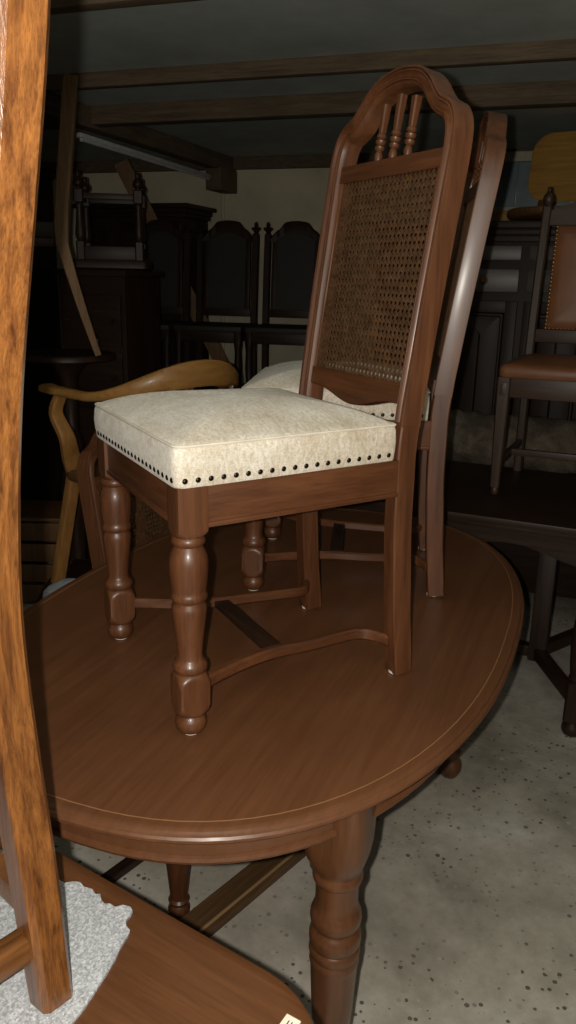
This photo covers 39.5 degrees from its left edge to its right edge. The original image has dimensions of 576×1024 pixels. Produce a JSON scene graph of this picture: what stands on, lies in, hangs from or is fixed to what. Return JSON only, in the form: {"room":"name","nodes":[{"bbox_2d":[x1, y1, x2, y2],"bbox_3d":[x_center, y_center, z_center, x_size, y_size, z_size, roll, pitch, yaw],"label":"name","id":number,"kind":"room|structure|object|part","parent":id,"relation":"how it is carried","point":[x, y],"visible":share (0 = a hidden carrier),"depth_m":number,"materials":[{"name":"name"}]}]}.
{"room":"second-hand shop","nodes":[
{"label":"second-hand shop","id":0,"kind":"room"},
{"bbox_2d":[22,562,575,1023],"bbox_3d":[-1.643,0.794,2.668,9.000,0.100,9.400,7,17,18],"label":"floor","id":1,"kind":"structure","parent":0,"point":[467,892],"depth_m":2.05,"materials":[{"name":"concrete"}]},
{"bbox_2d":[21,500,71,601],"bbox_3d":[-1.238,0.189,3.823,0.470,0.428,0.300,1,16,0],"label":"crate","id":2,"kind":"object","parent":1,"relation":"on","point":[40,519],"visible":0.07,"depth_m":3.68,"materials":[{"name":"wood"}]},
{"bbox_3d":[-1.234,-0.009,3.765,0.470,0.015,0.300,1,16,0],"label":"lid","id":3,"kind":"part","parent":2,"relation":"part of","materials":[{"name":"wood"}]},
{"bbox_2d":[25,349,115,602],"bbox_3d":[-0.916,-0.102,3.492,0.468,1.175,0.455,1,16,0],"label":"pedestal stand","id":4,"kind":"object","parent":1,"relation":"on","point":[68,363],"visible":0.44,"depth_m":3.32,"materials":[{"name":"brown wood"}]},
{"bbox_3d":[-1.047,0.367,3.520,0.250,0.254,0.035,-8,19,-29],"label":"leg","id":5,"kind":"part","parent":4,"relation":"part of","materials":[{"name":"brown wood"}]},
{"bbox_2d":[34,73,100,355],"bbox_3d":[-1.026,-1.124,3.119,0.537,0.996,0.400,-3,17,-14],"label":"chair","id":6,"kind":"object","parent":4,"relation":"on","point":[54,235],"visible":0.96,"depth_m":2.97,"materials":[{"name":"brown wood"}]},
{"bbox_3d":[-1.079,-1.092,3.115,0.410,0.055,0.356,-3,17,-14],"label":"seat rail","id":7,"kind":"part","parent":6,"relation":"part of","materials":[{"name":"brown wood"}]},
{"bbox_3d":[-1.099,-1.048,3.123,0.380,0.035,0.400,-3,17,-14],"label":"seat","id":8,"kind":"part","parent":6,"relation":"part of","materials":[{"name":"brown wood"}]},
{"bbox_3d":[-0.880,-1.179,3.316,0.153,0.996,0.056,-3,17,-14],"label":"leg","id":9,"kind":"part","parent":6,"relation":"part of","materials":[{"name":"brown wood"}]},
{"bbox_2d":[52,269,163,558],"bbox_3d":[-0.893,-0.457,4.129,0.400,1.510,0.397,7,17,18],"label":"cabinet","id":10,"kind":"object","parent":1,"relation":"on","point":[123,306],"visible":0.3,"depth_m":3.86,"materials":[{"name":"brown wood"}]},
{"bbox_3d":[-0.947,-0.401,3.987,0.320,0.240,0.020,7,17,18],"label":"drawer","id":11,"kind":"part","parent":10,"relation":"part of","materials":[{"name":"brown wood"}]},
{"bbox_3d":[-0.958,0.117,4.138,0.320,0.240,0.020,7,17,18],"label":"drawer","id":12,"kind":"part","parent":10,"relation":"part of","materials":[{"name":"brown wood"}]},
{"bbox_3d":[-0.943,-0.913,3.814,0.267,0.028,0.028,7,17,18],"label":"knob","id":13,"kind":"part","parent":10,"relation":"part of","materials":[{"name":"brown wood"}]},
{"bbox_3d":[-0.936,-0.919,3.835,0.320,0.240,0.020,7,17,18],"label":"drawer","id":14,"kind":"part","parent":10,"relation":"part of","materials":[{"name":"brown wood"}]},
{"bbox_3d":[-0.941,-0.660,3.911,0.320,0.240,0.020,7,17,18],"label":"drawer","id":15,"kind":"part","parent":10,"relation":"part of","materials":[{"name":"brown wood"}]},
{"bbox_2d":[73,170,151,270],"bbox_3d":[-0.849,-1.392,3.868,0.360,0.432,0.340,-1,16,-7],"label":"stool","id":16,"kind":"object","parent":10,"relation":"on","point":[89,256],"visible":1,"depth_m":3.76,"materials":[{"name":"brown wood"}]},
{"bbox_3d":[-0.968,-1.377,3.727,0.047,0.387,0.047,-1,16,-7],"label":"leg","id":17,"kind":"part","parent":16,"relation":"part of","materials":[{"name":"brown wood"}]},
{"bbox_3d":[-0.996,-1.447,3.966,0.047,0.387,0.047,-1,16,-7],"label":"leg","id":18,"kind":"part","parent":16,"relation":"part of","materials":[{"name":"brown wood"}]},
{"bbox_3d":[-0.853,-1.206,3.923,0.360,0.045,0.340,-1,16,-7],"label":"seat","id":19,"kind":"part","parent":16,"relation":"part of","materials":[{"name":"brown wood"}]},
{"bbox_3d":[-0.700,-1.380,3.758,0.047,0.387,0.047,-1,16,-7],"label":"leg","id":20,"kind":"part","parent":16,"relation":"part of","materials":[{"name":"brown wood"}]},
{"bbox_3d":[-0.728,-1.451,3.997,0.047,0.387,0.047,-1,16,-7],"label":"leg","id":21,"kind":"part","parent":16,"relation":"part of","materials":[{"name":"brown wood"}]},
{"bbox_2d":[101,857,143,883],"bbox_3d":[-0.449,0.933,2.064,0.030,0.022,0.268,13,20,35],"label":"batten","id":22,"kind":"object","parent":1,"relation":"on","point":[126,865],"visible":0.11,"depth_m":2.07,"materials":[{"name":"brown wood"}]},
{"bbox_2d":[77,432,169,568],"bbox_3d":[-0.262,0.289,2.346,0.566,1.106,0.469,10,19,29],"label":"dining chair","id":23,"kind":"object","parent":1,"relation":"on","point":[89,484],"visible":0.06,"depth_m":2.22,"materials":[{"name":"brown wood"}]},
{"bbox_3d":[-0.446,0.022,2.383,0.128,0.620,0.392,10,19,29],"label":"frame","id":24,"kind":"part","parent":23,"relation":"part of","materials":[{"name":"brown wood"}]},
{"bbox_3d":[-0.457,-0.116,2.352,0.023,0.034,0.326,10,19,29],"label":"rail","id":25,"kind":"part","parent":23,"relation":"part of","materials":[{"name":"brown wood"}]},
{"bbox_3d":[-0.434,0.076,2.395,0.056,0.371,0.319,10,19,29],"label":"cane panel","id":26,"kind":"part","parent":23,"relation":"part of","materials":[{"name":"wicker"}]},
{"bbox_2d":[72,203,216,368],"bbox_3d":[-1.064,-1.305,6.157,0.920,1.950,0.500,7,17,18],"label":"wardrobe","id":27,"kind":"object","parent":1,"relation":"on","point":[109,223],"visible":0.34,"depth_m":5.79,"materials":[{"name":"brown wood"}]},
{"bbox_3d":[-1.312,-1.258,6.033,0.360,1.600,0.020,7,17,18],"label":"door","id":28,"kind":"part","parent":27,"relation":"part of","materials":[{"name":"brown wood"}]},
{"bbox_3d":[-1.044,-2.197,5.896,0.920,0.090,0.500,7,17,18],"label":"cornice","id":29,"kind":"part","parent":27,"relation":"part of","materials":[{"name":"brown wood"}]},
{"bbox_3d":[-0.958,-1.212,5.901,0.240,1.400,0.012,7,17,18],"label":"door panel","id":30,"kind":"part","parent":27,"relation":"part of","materials":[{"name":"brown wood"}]},
{"bbox_3d":[-0.953,-1.215,5.914,0.360,1.600,0.020,7,17,18],"label":"door","id":31,"kind":"part","parent":27,"relation":"part of","materials":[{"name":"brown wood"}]},
{"bbox_2d":[0,837,313,1023],"bbox_3d":[-0.754,0.864,1.033,1.470,0.720,0.800,12,19,31],"label":"side table","id":32,"kind":"object","parent":1,"relation":"on","point":[166,971],"visible":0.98,"depth_m":0.92,"materials":[{"name":"wood"}]},
{"bbox_2d":[0,849,132,1023],"bbox_3d":[-0.517,0.537,0.880,0.524,0.004,0.559,10,18,27],"label":"doily","id":33,"kind":"object","parent":32,"relation":"on","point":[96,931],"visible":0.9,"depth_m":0.95,"materials":[{"name":"fabric"}]},
{"bbox_2d":[0,0,72,1013],"bbox_3d":[-0.503,0.044,0.697,0.503,1.045,0.464,15,21,39],"label":"chair","id":34,"kind":"object","parent":33,"relation":"on","point":[29,878],"visible":1,"depth_m":0.77,"materials":[{"name":"orange wood"}]},
{"bbox_2d":[280,1014,300,1023],"bbox_3d":[-0.001,0.554,0.861,0.018,0.003,0.030,11,19,30],"label":"price tag","id":35,"kind":"object","parent":32,"relation":"on","point":[288,1019],"visible":1,"depth_m":0.87,"materials":[{"name":"paper"}]},
{"bbox_2d":[114,158,229,363],"bbox_3d":[-0.574,-1.266,5.685,1.205,2.234,0.044,-3,17,-13],"label":"plank","id":36,"kind":"object","parent":1,"relation":"on","point":[124,168],"visible":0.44,"depth_m":5.38,"materials":[{"name":"brown wood"}]},
{"bbox_2d":[174,386,227,390],"bbox_3d":[-0.350,-0.410,5.361,1.900,0.750,0.720,3,16,6],"label":"table","id":37,"kind":"object","parent":1,"relation":"on","point":[205,387],"visible":0.02,"depth_m":5.52,"materials":[{"name":"brown wood"}]},
{"bbox_2d":[129,219,191,367],"bbox_3d":[-0.885,-1.315,5.146,0.431,1.085,0.499,4,17,11],"label":"carved chair","id":38,"kind":"object","parent":37,"relation":"on","point":[164,243],"visible":0.48,"depth_m":5.25,"materials":[{"name":"brown wood"}]},
{"bbox_3d":[-1.026,-1.344,5.383,0.040,1.002,0.081,4,17,11],"label":"post","id":39,"kind":"part","parent":38,"relation":"part of","materials":[{"name":"brown wood"}]},
{"bbox_3d":[-0.838,-1.599,5.274,0.250,0.500,0.049,4,17,11],"label":"panel","id":40,"kind":"part","parent":38,"relation":"part of","materials":[{"name":"wicker"}]},
{"bbox_3d":[-0.829,-1.835,5.224,0.336,0.130,0.040,4,17,11],"label":"crest rail","id":41,"kind":"part","parent":38,"relation":"part of","materials":[{"name":"brown wood"}]},
{"bbox_3d":[-0.752,-0.921,4.992,0.047,0.420,0.047,4,17,11],"label":"leg","id":42,"kind":"part","parent":38,"relation":"part of","materials":[{"name":"brown wood"}]},
{"bbox_3d":[-0.839,-1.560,5.282,0.336,0.501,0.064,4,17,11],"label":"frame","id":43,"kind":"part","parent":38,"relation":"part of","materials":[{"name":"brown wood"}]},
{"bbox_3d":[-0.893,-1.202,5.154,0.430,0.035,0.450,4,17,11],"label":"seat","id":44,"kind":"part","parent":38,"relation":"part of","materials":[{"name":"wood"}]},
{"bbox_3d":[-0.664,-1.316,5.313,0.040,1.002,0.081,4,17,11],"label":"post","id":45,"kind":"part","parent":38,"relation":"part of","materials":[{"name":"brown wood"}]},
{"bbox_2d":[174,220,260,390],"bbox_3d":[-0.441,-1.288,5.088,0.431,1.085,0.499,4,17,11],"label":"carved chair","id":46,"kind":"object","parent":37,"relation":"on","point":[227,270],"visible":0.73,"depth_m":5.20,"materials":[{"name":"brown wood"}]},
{"bbox_3d":[-0.680,-0.923,5.006,0.047,0.420,0.047,4,17,11],"label":"leg","id":47,"kind":"part","parent":46,"relation":"part of","materials":[{"name":"brown wood"}]},
{"bbox_3d":[-0.581,-1.318,5.326,0.040,1.002,0.081,4,17,11],"label":"post","id":48,"kind":"part","parent":46,"relation":"part of","materials":[{"name":"brown wood"}]},
{"bbox_3d":[-0.490,-1.077,4.921,0.360,0.070,0.022,4,17,11],"label":"seat rail","id":49,"kind":"part","parent":46,"relation":"part of","materials":[{"name":"brown wood"}]},
{"bbox_3d":[-0.448,-1.176,5.096,0.430,0.035,0.450,4,17,11],"label":"seat","id":50,"kind":"part","parent":46,"relation":"part of","materials":[{"name":"wood"}]},
{"bbox_3d":[-0.395,-1.534,5.225,0.336,0.501,0.064,4,17,11],"label":"frame","id":51,"kind":"part","parent":46,"relation":"part of","materials":[{"name":"brown wood"}]},
{"bbox_3d":[-0.393,-1.573,5.216,0.250,0.500,0.049,4,17,11],"label":"panel","id":52,"kind":"part","parent":46,"relation":"part of","materials":[{"name":"wicker"}]},
{"bbox_3d":[-0.385,-1.808,5.167,0.336,0.130,0.040,4,17,11],"label":"crest rail","id":53,"kind":"part","parent":46,"relation":"part of","materials":[{"name":"brown wood"}]},
{"bbox_3d":[-0.308,-0.894,4.934,0.047,0.420,0.047,4,17,11],"label":"leg","id":54,"kind":"part","parent":46,"relation":"part of","materials":[{"name":"brown wood"}]},
{"bbox_3d":[-0.219,-1.289,5.255,0.040,1.002,0.081,4,17,11],"label":"post","id":55,"kind":"part","parent":46,"relation":"part of","materials":[{"name":"brown wood"}]},
{"bbox_2d":[245,221,319,382],"bbox_3d":[-0.001,-1.257,5.011,0.431,1.085,0.499,4,17,11],"label":"carved chair","id":56,"kind":"object","parent":37,"relation":"on","point":[295,244],"visible":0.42,"depth_m":5.12,"materials":[{"name":"brown wood"}]},
{"bbox_3d":[-0.240,-0.891,4.930,0.047,0.420,0.047,4,17,11],"label":"leg","id":57,"kind":"part","parent":56,"relation":"part of","materials":[{"name":"brown wood"}]},
{"bbox_3d":[-0.142,-1.286,5.249,0.040,1.002,0.081,4,17,11],"label":"post","id":58,"kind":"part","parent":56,"relation":"part of","materials":[{"name":"brown wood"}]},
{"bbox_3d":[-0.009,-1.144,5.019,0.430,0.035,0.450,4,17,11],"label":"seat","id":59,"kind":"part","parent":56,"relation":"part of","materials":[{"name":"wood"}]},
{"bbox_3d":[-0.051,-1.045,4.844,0.360,0.070,0.022,4,17,11],"label":"seat rail","id":60,"kind":"part","parent":56,"relation":"part of","materials":[{"name":"brown wood"}]},
{"bbox_3d":[0.045,-1.502,5.148,0.336,0.501,0.064,4,17,11],"label":"frame","id":61,"kind":"part","parent":56,"relation":"part of","materials":[{"name":"brown wood"}]},
{"bbox_3d":[0.055,-1.776,5.090,0.336,0.130,0.040,4,17,11],"label":"crest rail","id":62,"kind":"part","parent":56,"relation":"part of","materials":[{"name":"brown wood"}]},
{"bbox_3d":[0.046,-1.541,5.140,0.250,0.500,0.049,4,17,11],"label":"panel","id":63,"kind":"part","parent":56,"relation":"part of","materials":[{"name":"wicker"}]},
{"bbox_2d":[166,863,312,917],"bbox_3d":[-0.087,0.790,1.991,0.440,0.352,0.175,-1,17,-9],"label":"table leg","id":64,"kind":"object","parent":1,"relation":"on","point":[178,875],"visible":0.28,"depth_m":1.92,"materials":[{"name":"brown wood"}]},
{"bbox_3d":[-0.262,0.834,1.918,0.065,0.302,0.065,-1,17,-9],"label":"leg","id":65,"kind":"part","parent":64,"relation":"part of","materials":[{"name":"brown wood"}]},
{"bbox_2d":[178,849,305,937],"bbox_3d":[-0.061,0.933,2.088,0.080,0.024,0.572,14,21,37],"label":"wooden board","id":66,"kind":"object","parent":1,"relation":"on","point":[209,916],"visible":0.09,"depth_m":2.00,"materials":[{"name":"brown wood"}]},
{"bbox_2d":[23,507,523,1023],"bbox_3d":[-0.019,0.574,2.016,1.105,0.755,1.722,8,17,21],"label":"oval dining table","id":67,"kind":"object","parent":1,"relation":"on","point":[304,750],"visible":0.73,"depth_m":1.42,"materials":[{"name":"brown wood"}]},
{"bbox_2d":[94,65,473,734],"bbox_3d":[-0.026,-0.241,1.486,0.566,1.106,0.469,-7,18,-27],"label":"dining chair","id":68,"kind":"object","parent":67,"relation":"on","point":[201,460],"visible":1,"depth_m":1.41,"materials":[{"name":"brown wood"}]},
{"bbox_3d":[-0.349,0.058,1.638,0.062,0.428,0.062,-7,18,-27],"label":"leg","id":69,"kind":"part","parent":68,"relation":"part of","materials":[{"name":"brown wood"}]},
{"bbox_3d":[-0.258,-0.062,1.412,0.027,0.068,0.367,-7,18,-27],"label":"seat rail","id":70,"kind":"part","parent":68,"relation":"part of","materials":[{"name":"brown wood"}]},
{"bbox_3d":[-0.159,0.162,1.294,0.062,0.428,0.062,-7,18,-27],"label":"leg","id":71,"kind":"part","parent":68,"relation":"part of","materials":[{"name":"brown wood"}]},
{"bbox_3d":[-0.087,-0.166,1.474,0.429,0.105,0.464,-7,18,-27],"label":"seat","id":72,"kind":"part","parent":68,"relation":"part of","materials":[{"name":"fabric"}]},
{"bbox_3d":[0.029,-0.036,1.345,0.386,0.068,0.027,-9,19,-31],"label":"seat rail","id":73,"kind":"part","parent":68,"relation":"part of","materials":[{"name":"brown wood"}]},
{"bbox_3d":[0.048,-0.016,1.803,0.063,0.494,0.039,-7,18,-27],"label":"leg","id":74,"kind":"part","parent":68,"relation":"part of","materials":[{"name":"brown wood"}]},
{"bbox_3d":[0.161,-0.444,1.524,0.056,0.371,0.319,-7,18,-27],"label":"cane panel","id":75,"kind":"part","parent":68,"relation":"part of","materials":[{"name":"wicker"}]},
{"bbox_3d":[0.173,-0.499,1.517,0.128,0.620,0.392,-7,18,-27],"label":"frame","id":76,"kind":"part","parent":68,"relation":"part of","materials":[{"name":"brown wood"}]},
{"bbox_3d":[0.191,-0.635,1.485,0.023,0.034,0.326,-7,18,-27],"label":"rail","id":77,"kind":"part","parent":68,"relation":"part of","materials":[{"name":"brown wood"}]},
{"bbox_3d":[0.212,0.075,1.505,0.063,0.494,0.039,-7,18,-27],"label":"leg","id":78,"kind":"part","parent":68,"relation":"part of","materials":[{"name":"brown wood"}]},
{"bbox_3d":[0.078,0.778,1.374,0.104,0.728,0.104,8,17,21],"label":"leg","id":79,"kind":"part","parent":67,"relation":"part of","materials":[{"name":"brown wood"}]},
{"bbox_2d":[241,111,507,596],"bbox_3d":[0.195,-0.385,1.995,0.566,1.106,0.469,3,16,5],"label":"dining chair","id":80,"kind":"object","parent":67,"relation":"on","point":[487,157],"visible":0.62,"depth_m":1.88,"materials":[{"name":"brown wood"}]},
{"bbox_3d":[-0.081,-0.018,1.916,0.062,0.428,0.062,3,16,5],"label":"leg","id":81,"kind":"part","parent":80,"relation":"part of","materials":[{"name":"brown wood"}]},
{"bbox_3d":[-0.042,-0.131,2.305,0.062,0.428,0.062,3,16,5],"label":"leg","id":82,"kind":"part","parent":80,"relation":"part of","materials":[{"name":"brown wood"}]},
{"bbox_3d":[0.126,-0.321,2.020,0.429,0.105,0.464,3,16,5],"label":"seat","id":83,"kind":"part","parent":80,"relation":"part of","materials":[{"name":"fabric"}]},
{"bbox_3d":[0.135,-0.183,1.853,0.386,0.068,0.027,1,16,0],"label":"seat rail","id":84,"kind":"part","parent":80,"relation":"part of","materials":[{"name":"brown wood"}]},
{"bbox_3d":[0.388,-0.134,2.232,0.063,0.494,0.039,3,16,5],"label":"leg","id":85,"kind":"part","parent":80,"relation":"part of","materials":[{"name":"brown wood"}]},
{"bbox_3d":[0.360,-0.228,2.024,0.027,0.068,0.322,3,16,5],"label":"seat rail","id":86,"kind":"part","parent":80,"relation":"part of","materials":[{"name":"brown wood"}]},
{"bbox_3d":[0.354,-0.037,1.896,0.063,0.494,0.039,3,16,5],"label":"leg","id":87,"kind":"part","parent":80,"relation":"part of","materials":[{"name":"brown wood"}]},
{"bbox_3d":[0.403,-0.555,1.921,0.056,0.371,0.319,3,16,5],"label":"cane panel","id":88,"kind":"part","parent":80,"relation":"part of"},
{"bbox_3d":[0.418,-0.608,1.907,0.128,0.620,0.392,3,16,5],"label":"frame","id":89,"kind":"part","parent":80,"relation":"part of","materials":[{"name":"brown wood"}]},
{"bbox_3d":[0.438,-0.742,1.866,0.023,0.034,0.326,3,16,5],"label":"rail","id":90,"kind":"part","parent":80,"relation":"part of","materials":[{"name":"brown wood"}]},
{"bbox_3d":[0.514,0.479,2.426,0.104,0.728,0.104,8,17,21],"label":"leg","id":91,"kind":"part","parent":67,"relation":"part of","materials":[{"name":"brown wood"}]},
{"bbox_2d":[335,457,575,736],"bbox_3d":[0.661,0.255,3.167,1.240,0.750,0.790,9,18,24],"label":"table","id":92,"kind":"object","parent":1,"relation":"on","point":[533,509],"visible":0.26,"depth_m":2.85,"materials":[{"name":"brown wood"}]},
{"bbox_2d":[490,187,575,494],"bbox_3d":[1.051,-0.621,2.905,0.458,1.093,0.534,9,18,24],"label":"leather chair","id":93,"kind":"object","parent":92,"relation":"on","point":[551,377],"visible":1,"depth_m":3.04,"materials":[{"name":"brown wood"}]},
{"bbox_3d":[0.758,-0.270,2.873,0.048,0.425,0.048,9,18,24],"label":"leg","id":94,"kind":"part","parent":93,"relation":"part of","materials":[{"name":"brown wood"}]},
{"bbox_3d":[0.751,-0.430,2.803,0.022,0.045,0.008,9,18,24],"label":"leg panel","id":95,"kind":"part","parent":93,"relation":"part of","materials":[{"name":"brown wood"}]},
{"bbox_3d":[0.968,-0.667,3.183,0.039,1.022,0.086,9,18,24],"label":"post","id":96,"kind":"part","parent":93,"relation":"part of","materials":[{"name":"brown wood"}]},
{"bbox_3d":[1.033,-0.526,2.897,0.455,0.064,0.445,9,18,24],"label":"seat","id":97,"kind":"part","parent":93,"relation":"part of","materials":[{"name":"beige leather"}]},
{"bbox_3d":[0.947,-0.413,2.742,0.380,0.070,0.022,9,18,24],"label":"seat rail","id":98,"kind":"part","parent":93,"relation":"part of","materials":[{"name":"brown wood"}]},
{"bbox_3d":[1.134,-0.669,3.078,0.360,0.050,0.022,9,18,24],"label":"rail","id":99,"kind":"part","parent":93,"relation":"part of","materials":[{"name":"brown wood"}]},
{"bbox_3d":[1.163,-1.119,2.990,0.370,0.095,0.032,9,18,24],"label":"crest rail","id":100,"kind":"part","parent":93,"relation":"part of","materials":[{"name":"brown wood"}]},
{"bbox_3d":[0.970,0.274,3.022,0.068,0.606,0.068,9,18,24],"label":"post","id":101,"kind":"part","parent":92,"relation":"part of","materials":[{"name":"brown wood"}]},
{"bbox_3d":[0.986,0.429,2.674,0.079,0.706,0.079,9,18,24],"label":"leg","id":102,"kind":"part","parent":92,"relation":"part of","materials":[{"name":"brown wood"}]},
{"bbox_2d":[369,220,575,453],"bbox_3d":[1.252,-0.626,4.382,1.600,1.781,0.580,8,18,21],"label":"tall cabinet","id":103,"kind":"object","parent":1,"relation":"on","point":[496,330],"visible":0.18,"depth_m":4.07,"materials":[{"name":"brown wood"}]},
{"bbox_3d":[0.640,-0.512,4.397,0.350,1.274,0.024,8,18,21],"label":"door","id":104,"kind":"part","parent":103,"relation":"part of","materials":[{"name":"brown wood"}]},
{"bbox_3d":[0.640,-0.512,4.397,0.230,1.156,0.020,8,18,21],"label":"door panel","id":105,"kind":"part","parent":103,"relation":"part of","materials":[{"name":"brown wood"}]},
{"bbox_3d":[0.817,-1.188,4.104,0.402,0.042,0.028,8,18,21],"label":"drawer pull","id":106,"kind":"part","parent":103,"relation":"part of","materials":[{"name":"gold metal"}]},
{"bbox_3d":[0.827,-1.195,4.126,0.700,0.113,0.022,8,18,21],"label":"drawer","id":107,"kind":"part","parent":103,"relation":"part of","materials":[{"name":"wood"}]},
{"bbox_3d":[0.830,-1.322,4.090,0.700,0.069,0.016,8,18,21],"label":"frieze panel","id":108,"kind":"part","parent":103,"relation":"part of","materials":[{"name":"wood"}]},
{"bbox_3d":[1.269,-1.435,4.145,1.600,0.096,0.580,8,18,21],"label":"cornice","id":109,"kind":"part","parent":103,"relation":"part of","materials":[{"name":"brown wood"}]},
{"bbox_3d":[0.976,-0.466,4.264,0.230,1.156,0.020,8,18,21],"label":"door panel","id":110,"kind":"part","parent":103,"relation":"part of","materials":[{"name":"brown wood"}]},
{"bbox_3d":[0.976,-0.466,4.264,0.350,1.274,0.024,8,18,21],"label":"door","id":111,"kind":"part","parent":103,"relation":"part of","materials":[{"name":"brown wood"}]},
{"bbox_3d":[1.509,-1.101,3.855,0.700,0.113,0.022,8,18,21],"label":"drawer","id":112,"kind":"part","parent":103,"relation":"part of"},
{"bbox_2d":[507,131,575,220],"bbox_3d":[1.337,-1.671,3.974,0.420,0.456,0.458,12,19,32],"label":"chair","id":113,"kind":"object","parent":103,"relation":"on","point":[553,162],"visible":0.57,"depth_m":4.13,"materials":[{"name":"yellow wood"}]},
{"bbox_3d":[1.327,-1.484,4.020,0.420,0.057,0.440,12,19,32],"label":"seat","id":114,"kind":"part","parent":113,"relation":"part of","materials":[{"name":"leather"}]},
{"bbox_3d":[1.444,-1.769,4.111,0.400,0.340,0.075,12,19,32],"label":"backrest","id":115,"kind":"part","parent":113,"relation":"part of","materials":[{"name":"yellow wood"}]},
{"bbox_3d":[1.512,-1.228,3.819,0.700,0.069,0.016,8,18,21],"label":"frieze panel","id":116,"kind":"part","parent":103,"relation":"part of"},
{"bbox_3d":[1.327,-0.417,4.125,0.350,1.274,0.024,8,18,21],"label":"door","id":117,"kind":"part","parent":103,"relation":"part of","materials":[{"name":"brown wood"}]},
{"bbox_3d":[1.327,-0.417,4.125,0.230,1.156,0.020,8,18,21],"label":"door panel","id":118,"kind":"part","parent":103,"relation":"part of","materials":[{"name":"brown wood"}]},
{"bbox_2d":[416,454,575,598],"bbox_3d":[1.118,0.102,3.934,1.090,0.630,0.400,7,17,18],"label":"chest","id":119,"kind":"object","parent":1,"relation":"on","point":[524,560],"visible":0.02,"depth_m":3.78,"materials":[{"name":"brown wood"}]},
{"bbox_2d":[445,409,575,473],"bbox_3d":[1.128,-0.332,3.799,1.000,0.277,0.361,7,17,18],"label":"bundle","id":120,"kind":"object","parent":119,"relation":"on","point":[470,434],"visible":0.52,"depth_m":3.71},
{"bbox_3d":[-0.518,0.454,3.062,0.660,0.378,0.600,0,16,-5],"label":"bench","id":121,"kind":"object","parent":1,"relation":"on","visible":0},
{"bbox_2d":[43,578,75,597],"bbox_3d":[-0.767,0.279,2.805,0.178,0.090,0.149,1,16,0],"label":"plastic bag","id":122,"kind":"object","parent":121,"relation":"on","point":[52,587],"visible":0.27,"depth_m":2.77,"materials":[{"name":"white"}]},
{"bbox_2d":[38,359,238,582],"bbox_3d":[-0.478,-0.131,2.863,0.582,0.859,0.620,16,22,42],"label":"armchair","id":123,"kind":"object","parent":121,"relation":"on","point":[188,375],"visible":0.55,"depth_m":2.65,"materials":[{"name":"brown wood"}]},
{"bbox_3d":[-0.810,0.064,2.925,0.137,0.435,0.051,4,17,10],"label":"leg","id":124,"kind":"part","parent":123,"relation":"part of","materials":[{"name":"brown wood"}]},
{"bbox_3d":[-0.496,-0.143,2.877,0.460,0.041,0.500,16,22,42],"label":"seat","id":125,"kind":"part","parent":123,"relation":"part of","materials":[{"name":"wood"}]},
{"bbox_3d":[-0.487,0.149,2.658,0.047,0.435,0.132,-4,17,-19],"label":"leg","id":126,"kind":"part","parent":123,"relation":"part of","materials":[{"name":"brown wood"}]},
{"bbox_2d":[41,0,575,161],"bbox_3d":[-1.262,-1.768,2.901,7.600,0.060,6.600,7,17,18],"label":"ceiling","id":127,"kind":"structure","parent":0,"point":[203,31],"depth_m":3.03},
{"bbox_2d":[50,0,200,14],"bbox_3d":[0.229,-1.435,2.107,5.900,0.070,0.061,7,17,18],"label":"trim","id":128,"kind":"structure","parent":127,"relation":"attached to","point":[57,6],"depth_m":2.37,"materials":[{"name":"wood"}]},
{"bbox_2d":[43,80,575,129],"bbox_3d":[0.429,-1.888,3.703,5.900,0.090,0.090,7,17,18],"label":"ceiling beam","id":129,"kind":"structure","parent":127,"relation":"attached to","point":[561,93],"depth_m":3.79,"materials":[{"name":"wood"}]},
{"bbox_2d":[46,39,575,91],"bbox_3d":[0.395,-1.715,3.056,5.900,0.060,0.051,7,17,18],"label":"ceiling beam","id":130,"kind":"structure","parent":127,"relation":"attached to","point":[553,50],"depth_m":3.12,"materials":[{"name":"wood"}]},
{"bbox_2d":[52,168,575,383],"bbox_3d":[-0.207,-1.469,6.193,7.600,2.400,0.120,7,17,18],"label":"wall","id":131,"kind":"structure","parent":0,"point":[277,197],"depth_m":5.95,"materials":[{"name":"paint"}]},
{"bbox_2d":[44,92,236,171],"bbox_3d":[-0.840,-2.211,4.747,0.090,0.100,2.700,7,17,18],"label":"trim","id":132,"kind":"structure","parent":131,"relation":"attached to","point":[144,137],"depth_m":4.70,"materials":[{"name":"wood"}]},
{"bbox_2d":[76,133,210,179],"bbox_3d":[-0.807,-2.136,4.880,0.037,0.038,1.750,6,17,16],"label":"strip light","id":133,"kind":"object","parent":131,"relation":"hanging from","point":[83,137],"visible":1,"depth_m":4.65,"materials":[{"name":"white paint"}]},
{"bbox_2d":[206,167,236,193],"bbox_3d":[-0.477,-2.386,5.784,0.120,0.150,0.300,7,17,18],"label":"trim","id":134,"kind":"structure","parent":131,"relation":"attached to","point":[222,180],"depth_m":5.68,"materials":[{"name":"wood"}]},
{"bbox_2d":[221,194,224,351],"bbox_3d":[-0.503,-1.418,6.213,0.027,2.200,0.027,1,16,0],"label":"pipe","id":135,"kind":"object","parent":131,"relation":"attached to","point":[222,195],"visible":0.02,"depth_m":5.97,"materials":[{"name":"metal"}]},
{"bbox_2d":[47,149,533,173],"bbox_3d":[0.258,-2.464,5.641,6.200,0.080,0.060,7,17,18],"label":"trim","id":136,"kind":"structure","parent":131,"relation":"attached to","point":[294,161],"depth_m":5.78,"materials":[{"name":"wood"}]},
{"bbox_2d":[491,151,574,220],"bbox_3d":[1.478,-2.109,5.207,0.860,0.428,0.160,7,17,18],"label":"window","id":137,"kind":"structure","parent":131,"relation":"in","point":[513,192],"depth_m":5.24,"materials":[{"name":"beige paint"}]},
{"bbox_3d":[1.474,-1.935,5.258,0.860,0.065,0.160,7,17,18],"label":"sill","id":138,"kind":"part","parent":137,"relation":"part of","materials":[{"name":"brown wood"}]},
{"bbox_3d":[1.496,-2.140,5.248,0.680,0.280,0.019,7,17,18],"label":"pane","id":139,"kind":"part","parent":137,"relation":"part of","materials":[{"name":"glass"}]}
]}

